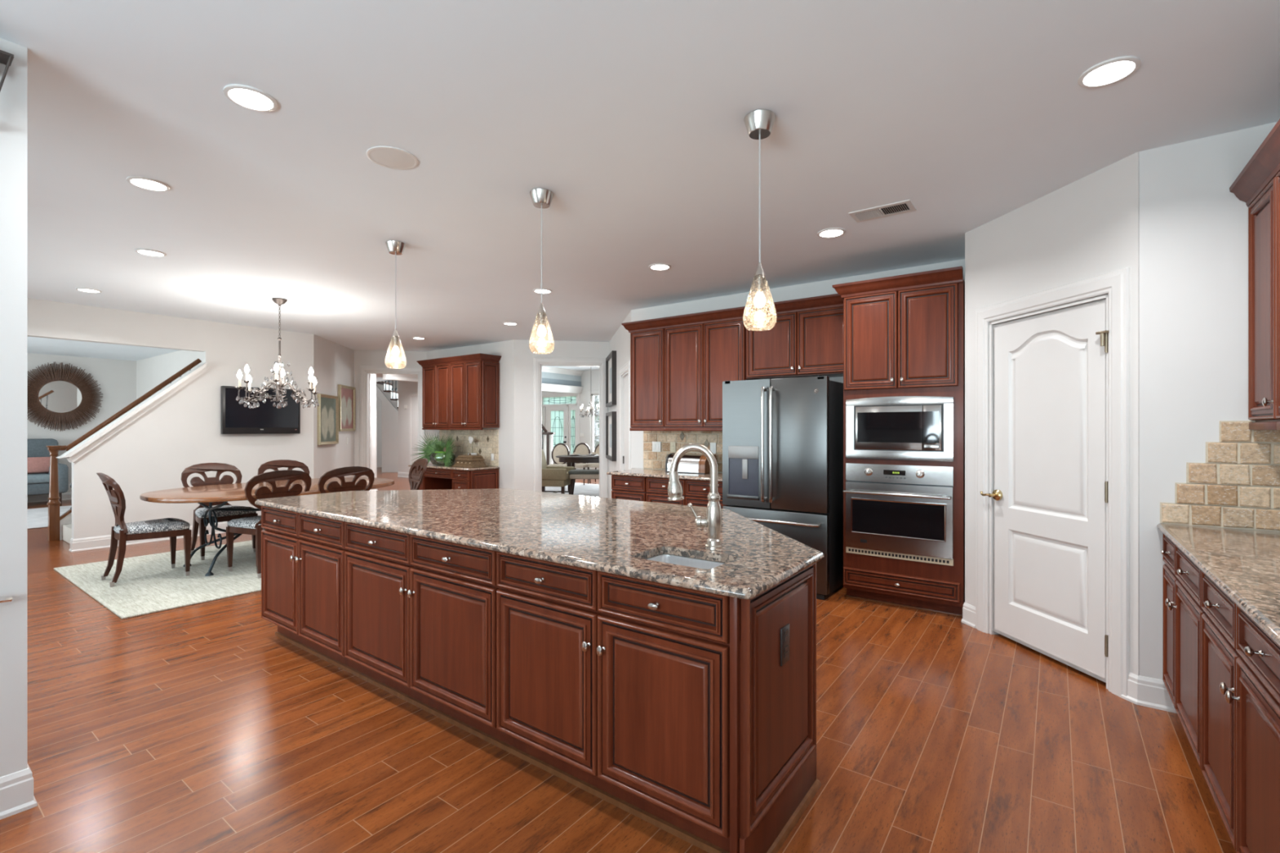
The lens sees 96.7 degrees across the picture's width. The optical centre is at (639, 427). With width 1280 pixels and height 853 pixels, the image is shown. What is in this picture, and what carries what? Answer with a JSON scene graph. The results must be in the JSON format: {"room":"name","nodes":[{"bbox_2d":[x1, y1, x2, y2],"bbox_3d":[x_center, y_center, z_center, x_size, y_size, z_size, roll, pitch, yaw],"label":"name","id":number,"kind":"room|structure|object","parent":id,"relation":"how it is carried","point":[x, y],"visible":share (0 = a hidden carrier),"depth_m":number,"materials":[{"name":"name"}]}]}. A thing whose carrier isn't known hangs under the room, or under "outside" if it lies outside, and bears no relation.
{"room":"kitchen","nodes":[
{"label":"kitchen","id":0,"kind":"room"},
{"bbox_2d":[0,38,26,777],"bbox_3d":[-3.129,-0.002,0.895,0.110,2.743,2.955,0,0,36],"label":"wall","id":1,"kind":"structure","parent":0,"point":[13,93],"depth_m":2.03,"materials":[{"name":"paint"}]},
{"bbox_2d":[0,49,13,91],"bbox_3d":[-2.252,-1.162,1.931,0.086,0.264,0.163,0,0,36],"label":"lantern","id":2,"kind":"object","parent":1,"relation":"attached to","point":[6,58],"visible":1,"depth_m":1.97,"materials":[{"name":"grey metal"}]},
{"bbox_2d":[0,763,37,819],"bbox_3d":[-3.084,1.300,0.937,0.132,0.140,2.877,0,0,36],"label":"baseboard","id":3,"kind":"structure","parent":1,"relation":"attached to","point":[16,788],"depth_m":2.02,"materials":[{"name":"wood"}]},
{"bbox_2d":[26,352,136,493],"bbox_3d":[-11.929,-0.002,9.532,0.110,2.743,5.330,0,0,36],"label":"wall","id":4,"kind":"structure","parent":0,"point":[117,379],"depth_m":11.14,"materials":[{"name":"paint"}]},
{"bbox_2d":[26,361,103,431],"bbox_3d":[-10.934,-0.586,10.738,0.054,1.314,1.187,0,0,36],"label":"sunburst mirror","id":5,"kind":"object","parent":4,"relation":"attached to","point":[63,397],"visible":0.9,"depth_m":10.73,"materials":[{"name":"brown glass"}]},
{"bbox_2d":[136,350,202,399],"bbox_3d":[-8.140,-0.002,10.134,5.300,2.743,0.110,0,0,36],"label":"wall","id":6,"kind":"structure","parent":0,"point":[152,371],"depth_m":10.72,"materials":[{"name":"paint"}]},
{"bbox_2d":[26,297,313,538],"bbox_3d":[-6.565,-0.002,5.975,0.110,2.743,5.910,0,0,36],"label":"wall","id":7,"kind":"structure","parent":0,"point":[151,453],"depth_m":7.04,"materials":[{"name":"paint"}]},
{"bbox_2d":[56,362,207,462],"bbox_3d":[-5.984,-0.225,6.761,0.220,1.219,1.325,0,0,36],"label":"trim","id":8,"kind":"structure","parent":7,"relation":"attached to","point":[98,437],"depth_m":6.67,"materials":[{"name":"wood"}]},
{"bbox_2d":[68,521,227,552],"bbox_3d":[-5.304,1.300,8.050,0.850,0.140,4.008,0,0,20],"label":"baseboard","id":9,"kind":"structure","parent":7,"relation":"attached to","point":[104,541],"depth_m":6.48,"materials":[{"name":"wood"}]},
{"bbox_2d":[221,386,300,434],"bbox_3d":[-5.143,-0.232,7.740,0.106,0.626,0.936,0,0,36],"label":"tv","id":10,"kind":"object","parent":7,"relation":"attached to","point":[236,419],"visible":0.9,"depth_m":7.67,"materials":[{"name":"black plastic"}]},
{"bbox_2d":[313,333,354,478],"bbox_3d":[-4.966,-0.002,9.175,0.110,2.743,1.730,0,0,-9],"label":"wall","id":11,"kind":"structure","parent":0,"point":[333,362],"depth_m":8.95,"materials":[{"name":"paint"}]},
{"bbox_2d":[317,393,338,444],"bbox_3d":[-4.830,-0.128,8.820,0.048,0.765,0.734,0,0,-9],"label":"picture frame","id":12,"kind":"object","parent":11,"relation":"attached to","point":[328,408],"visible":1,"depth_m":8.81,"materials":[{"name":"gold metal"}]},
{"bbox_2d":[337,384,355,431],"bbox_3d":[-4.956,-0.328,9.627,0.048,0.765,0.710,0,0,-9],"label":"picture frame","id":13,"kind":"object","parent":11,"relation":"attached to","point":[346,394],"visible":0.95,"depth_m":9.64,"materials":[{"name":"gold metal"}]},
{"bbox_2d":[376,381,398,467],"bbox_3d":[-10.762,-0.130,17.576,0.110,3.000,8.900,0,0,36],"label":"wall","id":14,"kind":"structure","parent":0,"point":[379,402],"depth_m":19.82,"materials":[{"name":"paint"}]},
{"bbox_2d":[354,350,426,475],"bbox_3d":[-4.446,-0.002,10.188,1.219,2.743,0.110,0,0,-9],"label":"wall","id":15,"kind":"structure","parent":0,"point":[362,357],"depth_m":10.07,"materials":[{"name":"paint"}]},
{"bbox_2d":[359,365,425,477],"bbox_3d":[-4.413,0.138,10.177,1.106,2.465,0.122,0,0,-9],"label":"trim","id":16,"kind":"structure","parent":15,"relation":"attached to","point":[363,370],"depth_m":10.08,"materials":[{"name":"wood"}]},
{"bbox_2d":[398,380,417,472],"bbox_3d":[-4.574,-0.002,14.426,5.400,2.743,0.110,0,0,36],"label":"wall","id":17,"kind":"structure","parent":0,"point":[405,388],"depth_m":15.79,"materials":[{"name":"paint"}]},
{"bbox_2d":[408,392,417,471],"bbox_3d":[-5.881,0.207,15.299,1.150,2.325,0.022,0,0,36],"label":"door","id":18,"kind":"structure","parent":17,"relation":"in","point":[413,397],"depth_m":15.53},
{"bbox_2d":[429,452,455,465],"bbox_3d":[-3.291,0.514,9.484,0.410,0.205,0.410,0,0,36],"label":"bowl","id":19,"kind":"object","parent":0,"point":[434,457],"depth_m":9.36,"materials":[{"name":"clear glass"}]},
{"bbox_2d":[426,339,514,488],"bbox_3d":[-2.867,-0.130,9.590,2.320,3.000,0.110,0,0,36],"label":"wall","id":20,"kind":"structure","parent":0,"point":[505,349],"depth_m":9.00,"materials":[{"name":"paint"}]},
{"bbox_2d":[416,357,450,430],"bbox_3d":[-3.343,-0.554,9.607,0.839,1.173,0.414,0,0,36],"label":"upper cabinet","id":21,"kind":"object","parent":20,"relation":"attached to","point":[436,371],"visible":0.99,"depth_m":9.46,"materials":[{"name":"brown wood"}]},
{"bbox_2d":[439,429,498,466],"bbox_3d":[-2.893,0.319,9.531,1.572,0.600,0.016,0,0,36],"label":"backsplash","id":22,"kind":"structure","parent":20,"relation":"attached to","point":[485,442],"depth_m":9.38,"materials":[{"name":"tile"}]},
{"bbox_2d":[446,353,501,430],"bbox_3d":[-2.663,-0.554,9.111,0.844,1.173,0.414,0,0,36],"label":"upper cabinet","id":23,"kind":"object","parent":20,"relation":"attached to","point":[474,379],"visible":1,"depth_m":8.96,"materials":[{"name":"brown wood"}]},
{"bbox_2d":[382,365,583,393],"bbox_3d":[-3.393,-1.310,13.923,0.100,0.640,5.890,0,0,36],"label":"trim","id":24,"kind":"structure","parent":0,"point":[408,377],"depth_m":15.38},
{"bbox_2d":[514,339,609,497],"bbox_3d":[-1.234,-0.130,9.031,1.492,3.000,0.110,0,0,-9],"label":"wall","id":25,"kind":"structure","parent":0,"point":[523,356],"depth_m":8.89,"materials":[{"name":"paint"}]},
{"bbox_2d":[542,369,599,469],"bbox_3d":[-1.659,-0.130,16.384,16.000,3.000,0.110,0,0,36],"label":"wall","id":26,"kind":"structure","parent":0,"point":[589,379],"depth_m":16.22,"materials":[{"name":"paint"}]},
{"bbox_2d":[542,392,579,469],"bbox_3d":[-2.392,0.158,16.872,1.650,2.425,0.165,0,0,36],"label":"door","id":27,"kind":"structure","parent":26,"relation":"in","point":[560,411],"depth_m":16.81,"materials":[{"name":"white glass"}]},
{"bbox_2d":[587,390,599,452],"bbox_3d":[-0.593,-0.070,15.580,2.140,1.990,0.112,0,0,36],"label":"window","id":28,"kind":"structure","parent":26,"relation":"in","point":[595,397],"depth_m":16.12,"materials":[{"name":"clear glass"}]},
{"bbox_2d":[0,466,1235,852],"bbox_3d":[-5.072,1.430,8.655,21.600,0.120,18.000,0,0,36],"label":"floor","id":29,"kind":"structure","parent":0,"point":[197,728],"depth_m":2.39,"materials":[{"name":"brown wood"}]},
{"bbox_2d":[26,438,68,504],"bbox_3d":[-11.150,0.785,9.725,0.820,1.170,1.860,0,0,36],"label":"sofa","id":30,"kind":"object","parent":29,"relation":"on","point":[37,483],"visible":0.48,"depth_m":10.18,"materials":[{"name":"fabric"}]},
{"bbox_2d":[26,457,49,474],"bbox_3d":[-10.787,0.666,10.054,0.176,0.292,0.600,0,0,36],"label":"pillow","id":31,"kind":"object","parent":30,"relation":"on","point":[34,464],"visible":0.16,"depth_m":10.09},
{"bbox_2d":[26,473,49,484],"bbox_3d":[-11.123,0.895,9.593,0.620,0.150,1.640,0,0,36],"label":"seat cushion","id":32,"kind":"object","parent":30,"relation":"on","point":[33,478],"depth_m":9.95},
{"bbox_2d":[26,505,71,529],"bbox_3d":[-9.576,1.363,8.167,2.700,0.013,3.500,0,0,36],"label":"rug","id":33,"kind":"object","parent":29,"relation":"on","point":[37,517],"visible":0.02,"depth_m":8.73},
{"bbox_2d":[59,512,71,543],"bbox_3d":[-6.260,0.563,7.320,0.975,1.614,1.582,0,0,36],"label":"staircase","id":34,"kind":"structure","parent":29,"relation":"on","point":[65,524],"depth_m":6.93,"materials":[{"name":"carpet"}]},
{"bbox_2d":[45,358,201,541],"bbox_3d":[-6.670,0.192,7.536,0.124,2.357,1.662,0,0,36],"label":"stair railing","id":35,"kind":"object","parent":34,"relation":"on","point":[54,518],"visible":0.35,"depth_m":6.92,"materials":[{"name":"brown wood"}]},
{"bbox_2d":[53,540,261,619],"bbox_3d":[-3.760,1.363,6.056,2.445,0.013,3.150,0,0,36],"label":"jute rug","id":36,"kind":"object","parent":29,"relation":"on","point":[145,584],"visible":0.49,"depth_m":5.07,"materials":[{"name":"fabric"}]},
{"bbox_2d":[96,472,191,587],"bbox_3d":[-4.495,0.873,5.158,0.560,0.966,0.622,0,0,38],"label":"dining chair","id":37,"kind":"object","parent":36,"relation":"on","point":[122,532],"visible":1,"depth_m":5.05,"materials":[{"name":"brown wood"}]},
{"bbox_2d":[181,462,257,560],"bbox_3d":[-4.564,0.873,6.179,0.622,0.966,0.560,0,0,35],"label":"dining chair","id":38,"kind":"object","parent":36,"relation":"on","point":[199,512],"visible":0.68,"depth_m":6.16,"materials":[{"name":"brown wood"}]},
{"bbox_2d":[139,477,394,576],"bbox_3d":[-3.770,0.984,5.996,1.496,0.744,2.283,0,0,36],"label":"table","id":39,"kind":"object","parent":36,"relation":"on","point":[224,493],"visible":0.48,"depth_m":5.52,"materials":[{"name":"brown wood"}]},
{"bbox_2d":[226,470,311,578],"bbox_3d":[-3.534,0.873,5.429,0.622,0.966,0.560,0,0,35],"label":"dining chair","id":40,"kind":"object","parent":36,"relation":"on","point":[248,525],"visible":0.57,"depth_m":5.26,"materials":[{"name":"brown wood"}]},
{"bbox_2d":[257,459,309,480],"bbox_3d":[-4.150,0.873,6.771,0.622,0.966,0.560,0,0,38],"label":"dining chair","id":41,"kind":"object","parent":36,"relation":"on","point":[273,464],"visible":0.2,"depth_m":6.92,"materials":[{"name":"brown wood"}]},
{"bbox_2d":[317,466,374,493],"bbox_3d":[-3.155,0.873,5.931,0.622,0.966,0.560,0,0,36],"label":"dining chair","id":42,"kind":"object","parent":36,"relation":"on","point":[332,486],"visible":0.41,"depth_m":5.76,"materials":[{"name":"brown wood"}]},
{"bbox_2d":[408,457,427,489],"bbox_3d":[-2.992,0.873,7.103,0.622,0.966,0.560,0,0,-38],"label":"dining chair","id":43,"kind":"object","parent":36,"relation":"on","point":[415,476],"visible":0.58,"depth_m":7.22,"materials":[{"name":"brown wood"}]},
{"bbox_2d":[261,506,361,677],"bbox_3d":[-1.737,0.932,3.764,1.075,0.875,1.032,0,0,36],"label":"base cabinet","id":44,"kind":"object","parent":29,"relation":"on","point":[303,555],"visible":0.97,"depth_m":3.34,"materials":[{"name":"brown wood"}]},
{"bbox_2d":[254,488,824,599],"bbox_3d":[-0.676,0.478,3.229,3.500,0.031,1.442,0,0,36],"label":"countertop","id":45,"kind":"structure","parent":44,"relation":"on","point":[616,536],"depth_m":2.56,"materials":[{"name":"stone"}]},
{"bbox_2d":[646,554,724,568],"bbox_3d":[0.158,0.559,2.046,0.369,0.126,0.268,0,0,36],"label":"prep sink","id":46,"kind":"object","parent":45,"relation":"in","point":[668,558],"visible":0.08,"depth_m":2.17,"materials":[{"name":"metal"}]},
{"bbox_2d":[667,443,722,548],"bbox_3d":[0.215,0.261,2.231,0.217,0.404,0.069,0,0,13],"label":"kitchen faucet","id":47,"kind":"object","parent":45,"relation":"on","point":[713,520],"visible":1,"depth_m":2.21,"materials":[{"name":"silver metal"}]},
{"bbox_2d":[368,373,377,490],"bbox_3d":[-5.401,-0.001,11.495,0.200,2.742,0.200,0,0,36],"label":"wall","id":48,"kind":"structure","parent":29,"relation":"on","point":[372,377],"depth_m":11.44,"materials":[{"name":"paint"}]},
{"bbox_2d":[376,380,398,472],"bbox_3d":[-7.749,-0.445,18.015,1.200,3.630,0.930,0,0,-9],"label":"wall","id":49,"kind":"structure","parent":29,"relation":"on","point":[389,412],"depth_m":17.59,"materials":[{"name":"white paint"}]},
{"bbox_2d":[344,521,513,753],"bbox_3d":[-0.804,0.932,3.083,1.235,0.875,1.032,0,0,36],"label":"base cabinet","id":50,"kind":"object","parent":29,"relation":"on","point":[420,612],"visible":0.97,"depth_m":2.63,"materials":[{"name":"brown wood"}]},
{"bbox_2d":[413,466,452,489],"bbox_3d":[-3.540,1.010,9.639,0.385,0.720,0.597,0,0,36],"label":"base cabinet","id":51,"kind":"object","parent":29,"relation":"on","point":[428,483],"visible":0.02,"depth_m":9.49,"materials":[{"name":"brown wood"}]},
{"bbox_2d":[424,467,453,479],"bbox_3d":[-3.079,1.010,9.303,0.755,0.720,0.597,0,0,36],"label":"drawer","id":52,"kind":"object","parent":51,"relation":"attached to","point":[431,473],"visible":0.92,"depth_m":9.07,"materials":[{"name":"brown wood"}]},
{"bbox_2d":[408,463,499,471],"bbox_3d":[-3.059,0.633,9.293,1.620,0.030,0.585,0,0,36],"label":"countertop","id":53,"kind":"structure","parent":52,"relation":"on","point":[429,465],"depth_m":8.93,"materials":[{"name":"stone"}]},
{"bbox_2d":[411,432,455,466],"bbox_3d":[-3.344,0.421,9.510,1.208,0.728,0.431,0,0,36],"label":"arrangement","id":54,"kind":"object","parent":53,"relation":"on","point":[433,451],"visible":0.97,"depth_m":9.48,"materials":[{"name":"green plant"}]},
{"bbox_2d":[452,453,488,467],"bbox_3d":[-2.697,0.508,9.026,0.510,0.218,0.300,0,0,36],"label":"box","id":55,"kind":"object","parent":53,"relation":"on","point":[469,460],"visible":1,"depth_m":8.92,"materials":[{"name":"brown wicker"}]},
{"bbox_2d":[452,468,498,488],"bbox_3d":[-2.592,1.010,8.948,0.452,0.720,0.597,0,0,36],"label":"base cabinet","id":56,"kind":"object","parent":29,"relation":"on","point":[485,478],"visible":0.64,"depth_m":8.78,"materials":[{"name":"brown wood"}]},
{"bbox_2d":[542,424,555,465],"bbox_3d":[-2.884,0.106,14.601,1.378,2.528,0.300,0,0,0],"label":"foyer newel","id":57,"kind":"object","parent":29,"relation":"on","point":[548,436],"visible":0.41,"depth_m":14.50,"materials":[{"name":"wood"}]},
{"bbox_2d":[545,482,599,497],"bbox_3d":[-1.544,1.363,12.301,3.800,0.013,2.850,0,0,36],"label":"dining rug","id":58,"kind":"object","parent":29,"relation":"on","point":[587,490],"visible":0.02,"depth_m":12.56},
{"bbox_2d":[542,448,574,494],"bbox_3d":[-1.748,0.895,11.208,0.790,0.920,0.700,0,0,8],"label":"armchair","id":59,"kind":"object","parent":58,"relation":"on","point":[552,476],"visible":0.51,"depth_m":10.87,"materials":[{"name":"beige fabric"}]},
{"bbox_2d":[546,443,569,466],"bbox_3d":[-1.939,0.862,13.513,0.470,0.993,0.525,0,0,6],"label":"chair","id":60,"kind":"object","parent":58,"relation":"on","point":[560,449],"visible":0.6,"depth_m":13.71,"materials":[{"name":"beige fabric"}]},
{"bbox_2d":[555,454,599,491],"bbox_3d":[-0.887,0.983,12.450,1.900,0.745,1.100,0,0,0],"label":"dining table","id":61,"kind":"object","parent":58,"relation":"on","point":[571,460],"visible":0.38,"depth_m":12.04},
{"bbox_2d":[573,442,591,484],"bbox_3d":[-1.475,0.862,13.762,0.470,0.993,0.525,0,0,14],"label":"chair","id":62,"kind":"object","parent":58,"relation":"on","point":[582,448],"visible":0.62,"depth_m":13.94,"materials":[{"name":"beige fabric"}]},
{"bbox_2d":[568,469,599,494],"bbox_3d":[-0.956,1.094,11.250,0.880,0.517,0.420,0,0,0],"label":"bench","id":63,"kind":"object","parent":58,"relation":"on","point":[575,474],"visible":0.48,"depth_m":11.05,"materials":[{"name":"beige fabric"}]},
{"bbox_2d":[611,475,646,501],"bbox_3d":[0.041,0.932,6.102,0.450,0.875,0.629,0,0,36],"label":"base cabinet","id":64,"kind":"object","parent":29,"relation":"on","point":[623,487],"visible":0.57,"depth_m":5.87,"materials":[{"name":"brown wood"}]},
{"bbox_2d":[496,551,821,852],"bbox_3d":[0.149,0.932,2.387,1.126,0.875,1.032,0,0,36],"label":"base cabinet","id":65,"kind":"object","parent":29,"relation":"on","point":[691,713],"visible":0.94,"depth_m":1.93,"materials":[{"name":"brown wood"}]},
{"bbox_2d":[780,623,789,666],"bbox_3d":[0.491,0.733,1.922,0.010,0.125,0.070,0,0,36],"label":"outlet","id":66,"kind":"object","parent":65,"relation":"attached to","point":[784,628],"depth_m":1.91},
{"bbox_2d":[646,476,726,508],"bbox_3d":[0.598,0.932,5.695,0.930,0.875,0.629,0,0,36],"label":"base cabinet","id":67,"kind":"object","parent":29,"relation":"on","point":[695,492],"visible":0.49,"depth_m":5.46,"materials":[{"name":"brown wood"}]},
{"bbox_2d":[606,467,722,481],"bbox_3d":[0.345,0.478,5.895,1.575,0.031,0.640,0,0,36],"label":"countertop","id":68,"kind":"structure","parent":67,"relation":"on","point":[649,473],"depth_m":5.74,"materials":[{"name":"stone"}]},
{"bbox_2d":[665,453,715,474],"bbox_3d":[0.524,0.366,5.917,0.470,0.193,0.240,0,0,36],"label":"bread box","id":69,"kind":"object","parent":68,"relation":"on","point":[689,463],"visible":0.68,"depth_m":5.80,"materials":[{"name":"silver metal"}]},
{"bbox_2d":[722,375,843,599],"bbox_3d":[1.301,0.477,5.035,0.925,1.785,0.812,0,0,36],"label":"refrigerator","id":70,"kind":"object","parent":29,"relation":"on","point":[783,437],"visible":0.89,"depth_m":4.70,"materials":[{"name":"grey"}]},
{"bbox_2d":[831,266,964,617],"bbox_3d":[2.109,0.116,4.556,0.906,2.508,0.724,0,0,36],"label":"tall cabinet","id":71,"kind":"object","parent":29,"relation":"on","point":[904,335],"visible":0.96,"depth_m":4.25,"materials":[{"name":"brown wood"}]},
{"bbox_2d":[843,462,953,565],"bbox_3d":[1.928,0.636,4.284,0.754,0.712,0.096,0,0,36],"label":"oven","id":72,"kind":"object","parent":71,"relation":"in","point":[893,511],"visible":1,"depth_m":4.27,"materials":[{"name":"silver metal"}]},
{"bbox_2d":[845,395,953,462],"bbox_3d":[1.951,0.002,4.316,0.754,0.482,0.057,0,0,36],"label":"microwave","id":73,"kind":"object","parent":71,"relation":"in","point":[898,428],"visible":1,"depth_m":4.27,"materials":[{"name":"silver metal"}]},
{"bbox_2d":[1160,533,1205,769],"bbox_3d":[2.513,0.932,2.236,0.632,0.875,0.905,0,0,36],"label":"base cabinet","id":74,"kind":"object","parent":29,"relation":"on","point":[1182,611],"visible":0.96,"depth_m":2.35,"materials":[{"name":"brown wood"}]},
{"bbox_2d":[1201,571,1279,852],"bbox_3d":[1.960,0.932,1.479,0.632,0.875,0.970,0,0,36],"label":"base cabinet","id":75,"kind":"object","parent":29,"relation":"on","point":[1241,663],"visible":0.99,"depth_m":1.62,"materials":[{"name":"brown wood"}]},
{"bbox_3d":[1.388,0.933,0.695,0.632,0.875,0.970,0,0,36],"label":"base cabinet","id":76,"kind":"object","parent":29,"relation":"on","visible":0},
{"bbox_2d":[1156,523,1279,647],"bbox_3d":[1.946,0.478,1.454,0.626,0.031,2.843,0,0,36],"label":"countertop","id":77,"kind":"structure","parent":76,"relation":"on","point":[1244,564],"depth_m":1.95,"materials":[{"name":"stone"}]},
{"bbox_2d":[609,311,631,497],"bbox_3d":[-0.247,-0.002,7.866,0.100,2.743,2.496,0,0,-9],"label":"wall","id":78,"kind":"structure","parent":0,"point":[620,343],"depth_m":7.88,"materials":[{"name":"paint"}]},
{"bbox_2d":[533,356,607,497],"bbox_3d":[-1.099,0.130,9.036,1.162,2.480,0.122,0,0,-9],"label":"door frame","id":79,"kind":"structure","parent":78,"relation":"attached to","point":[539,362],"depth_m":8.97,"materials":[{"name":"wood"}]},
{"bbox_2d":[605,351,616,407],"bbox_3d":[-0.439,-0.715,8.563,0.066,0.770,0.940,0,0,-9],"label":"picture frame","id":80,"kind":"object","parent":78,"relation":"attached to","point":[611,360],"visible":1,"depth_m":8.46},
{"bbox_2d":[605,411,616,461],"bbox_3d":[-0.439,0.120,8.563,0.066,0.710,0.940,0,0,-9],"label":"picture frame","id":81,"kind":"object","parent":78,"relation":"attached to","point":[611,417],"visible":1,"depth_m":8.40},
{"bbox_2d":[619,360,631,471],"bbox_3d":[-0.145,0.287,7.141,0.122,2.165,0.974,0,0,-9],"label":"trim","id":82,"kind":"structure","parent":78,"relation":"attached to","point":[624,370],"depth_m":7.50,"materials":[{"name":"wood"}]},
{"bbox_2d":[622,374,628,470],"bbox_3d":[-0.144,0.344,7.151,0.058,2.028,0.740,0,0,-9],"label":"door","id":83,"kind":"structure","parent":78,"relation":"in","point":[625,459],"depth_m":7.26,"materials":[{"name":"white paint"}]},
{"bbox_2d":[0,0,1279,381],"bbox_3d":[-5.357,-1.423,7.798,20.150,0.100,11.720,0,0,36],"label":"ceiling","id":84,"kind":"structure","parent":0,"point":[632,113],"depth_m":2.70,"materials":[{"name":"paint"}]},
{"bbox_2d":[126,176,170,191],"bbox_3d":[-2.757,-1.369,3.194,0.188,0.009,0.188,0,0,36],"label":"recessed light","id":85,"kind":"object","parent":84,"relation":"in","point":[145,183],"visible":1,"depth_m":3.19,"materials":[{"name":"white"}]},
{"bbox_2d":[222,84,277,111],"bbox_3d":[-1.617,-1.369,2.365,0.188,0.009,0.188,0,0,36],"label":"recessed light","id":86,"kind":"object","parent":84,"relation":"in","point":[249,97],"visible":1,"depth_m":2.35,"materials":[{"name":"white"}]},
{"bbox_2d":[234,297,319,408],"bbox_3d":[-3.832,-0.788,6.062,0.725,1.170,0.717,0,0,-28],"label":"chandelier","id":87,"kind":"object","parent":84,"relation":"hanging from","point":[280,384],"visible":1,"depth_m":6.00,"materials":[{"name":"grey metal"}]},
{"bbox_2d":[366,146,418,169],"bbox_3d":[-1.256,-1.369,2.892,0.244,0.008,0.244,0,0,36],"label":"ceiling speaker","id":88,"kind":"object","parent":84,"relation":"attached to","point":[393,157],"visible":1,"depth_m":2.88,"materials":[{"name":"paint"}]},
{"bbox_2d":[385,240,406,368],"bbox_3d":[-1.816,-0.909,4.229,0.147,0.928,0.147,0,0,36],"label":"pendant light","id":89,"kind":"object","parent":84,"relation":"hanging from","point":[394,247],"visible":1,"depth_m":4.21,"materials":[{"name":"glass"}]},
{"bbox_2d":[528,187,554,354],"bbox_3d":[-0.574,-0.905,3.323,0.147,0.935,0.147,0,0,36],"label":"pendant light","id":90,"kind":"object","parent":84,"relation":"hanging from","point":[541,197],"visible":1,"depth_m":3.30,"materials":[{"name":"glass"}]},
{"bbox_2d":[742,109,777,330],"bbox_3d":[0.530,-0.905,2.517,0.147,0.935,0.147,0,0,36],"label":"pendant light","id":91,"kind":"object","parent":84,"relation":"hanging from","point":[759,123],"visible":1,"depth_m":2.50,"materials":[{"name":"glass"}]},
{"bbox_2d":[848,199,916,222],"bbox_3d":[1.535,-1.367,3.603,0.360,0.011,0.200,0,0,36],"label":"ceiling vent","id":92,"kind":"object","parent":84,"relation":"in","point":[903,206],"visible":1,"depth_m":3.59,"materials":[{"name":"white metal"}]},
{"bbox_2d":[1077,55,1141,88],"bbox_3d":[1.806,-1.369,2.193,0.188,0.009,0.188,0,0,36],"label":"recessed light","id":93,"kind":"object","parent":84,"relation":"in","point":[1113,70],"visible":1,"depth_m":2.18,"materials":[{"name":"white"}]},
{"bbox_2d":[631,258,964,469],"bbox_3d":[1.330,-0.002,5.647,3.470,2.743,0.110,0,0,36],"label":"wall","id":94,"kind":"structure","parent":0,"point":[824,287],"depth_m":5.79,"materials":[{"name":"paint"}]},
{"bbox_2d":[621,318,665,431],"bbox_3d":[0.122,-0.553,6.191,0.514,1.170,0.392,0,0,36],"label":"upper cabinet","id":95,"kind":"object","parent":94,"relation":"attached to","point":[646,336],"visible":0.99,"depth_m":6.06,"materials":[{"name":"brown wood"}]},
{"bbox_2d":[643,431,722,472],"bbox_3d":[0.808,0.214,5.950,1.912,0.500,0.016,0,0,36],"label":"backsplash","id":96,"kind":"structure","parent":94,"relation":"attached to","point":[655,460],"depth_m":6.28,"materials":[{"name":"tile"}]},
{"bbox_2d":[660,306,749,431],"bbox_3d":[0.702,-0.553,5.768,0.922,1.170,0.392,0,0,36],"label":"upper cabinet","id":97,"kind":"object","parent":94,"relation":"attached to","point":[703,350],"visible":0.88,"depth_m":5.66,"materials":[{"name":"brown wood"}]},
{"bbox_2d":[742,293,843,379],"bbox_3d":[1.477,-0.803,5.202,0.998,0.670,0.392,0,0,36],"label":"upper cabinet","id":98,"kind":"object","parent":94,"relation":"attached to","point":[806,340],"visible":0.86,"depth_m":5.08,"materials":[{"name":"brown wood"}]},
{"bbox_2d":[964,151,1139,675],"bbox_3d":[2.437,-0.002,3.425,0.110,2.743,1.198,0,0,-9],"label":"wall","id":99,"kind":"structure","parent":0,"point":[1088,227],"depth_m":3.26,"materials":[{"name":"paint"}]},
{"bbox_2d":[980,298,1109,683],"bbox_3d":[2.383,0.332,3.388,0.108,2.028,0.864,0,0,-9],"label":"door","id":100,"kind":"structure","parent":99,"relation":"in","point":[1050,495],"depth_m":3.33,"materials":[{"name":"white wood"}]},
{"bbox_2d":[975,266,1129,697],"bbox_3d":[2.427,0.280,3.385,0.122,2.180,1.040,0,0,-9],"label":"trim","id":101,"kind":"structure","parent":99,"relation":"attached to","point":[1116,283],"depth_m":2.98,"materials":[{"name":"wood"}]},
{"bbox_2d":[961,602,1176,713],"bbox_3d":[2.393,1.300,3.380,0.112,0.140,1.348,0,0,-12],"label":"baseboard","id":102,"kind":"structure","parent":99,"relation":"attached to","point":[1142,691],"depth_m":2.81,"materials":[{"name":"wood"}]},
{"bbox_2d":[1139,121,1279,679],"bbox_3d":[2.789,-0.002,2.669,0.690,2.743,0.110,0,0,36],"label":"wall","id":103,"kind":"structure","parent":99,"relation":"attached to","point":[1193,231],"depth_m":2.73,"materials":[{"name":"paint"}]},
{"bbox_2d":[1160,420,1279,531],"bbox_3d":[2.787,0.215,2.594,0.617,0.497,0.013,0,0,36],"label":"backsplash","id":104,"kind":"structure","parent":103,"relation":"attached to","point":[1237,485],"depth_m":2.62,"materials":[{"name":"tile"}]},
{"bbox_3d":[1.198,-0.001,-0.200,0.110,2.743,6.400,0,0,36],"label":"wall","id":105,"kind":"structure","parent":0,"visible":0},
{"bbox_2d":[1229,155,1279,430],"bbox_3d":[2.763,-0.551,2.364,0.374,1.120,0.400,0,0,36],"label":"upper cabinet","id":106,"kind":"object","parent":105,"relation":"attached to","point":[1255,184],"visible":0.99,"depth_m":2.43,"materials":[{"name":"brown wood"}]},
{"bbox_2d":[1253,119,1279,430],"bbox_3d":[2.409,-0.551,1.879,0.374,1.120,0.800,0,0,36],"label":"upper cabinet","id":107,"kind":"object","parent":105,"relation":"attached to","point":[1268,153],"visible":1,"depth_m":2.24,"materials":[{"name":"brown wood"}]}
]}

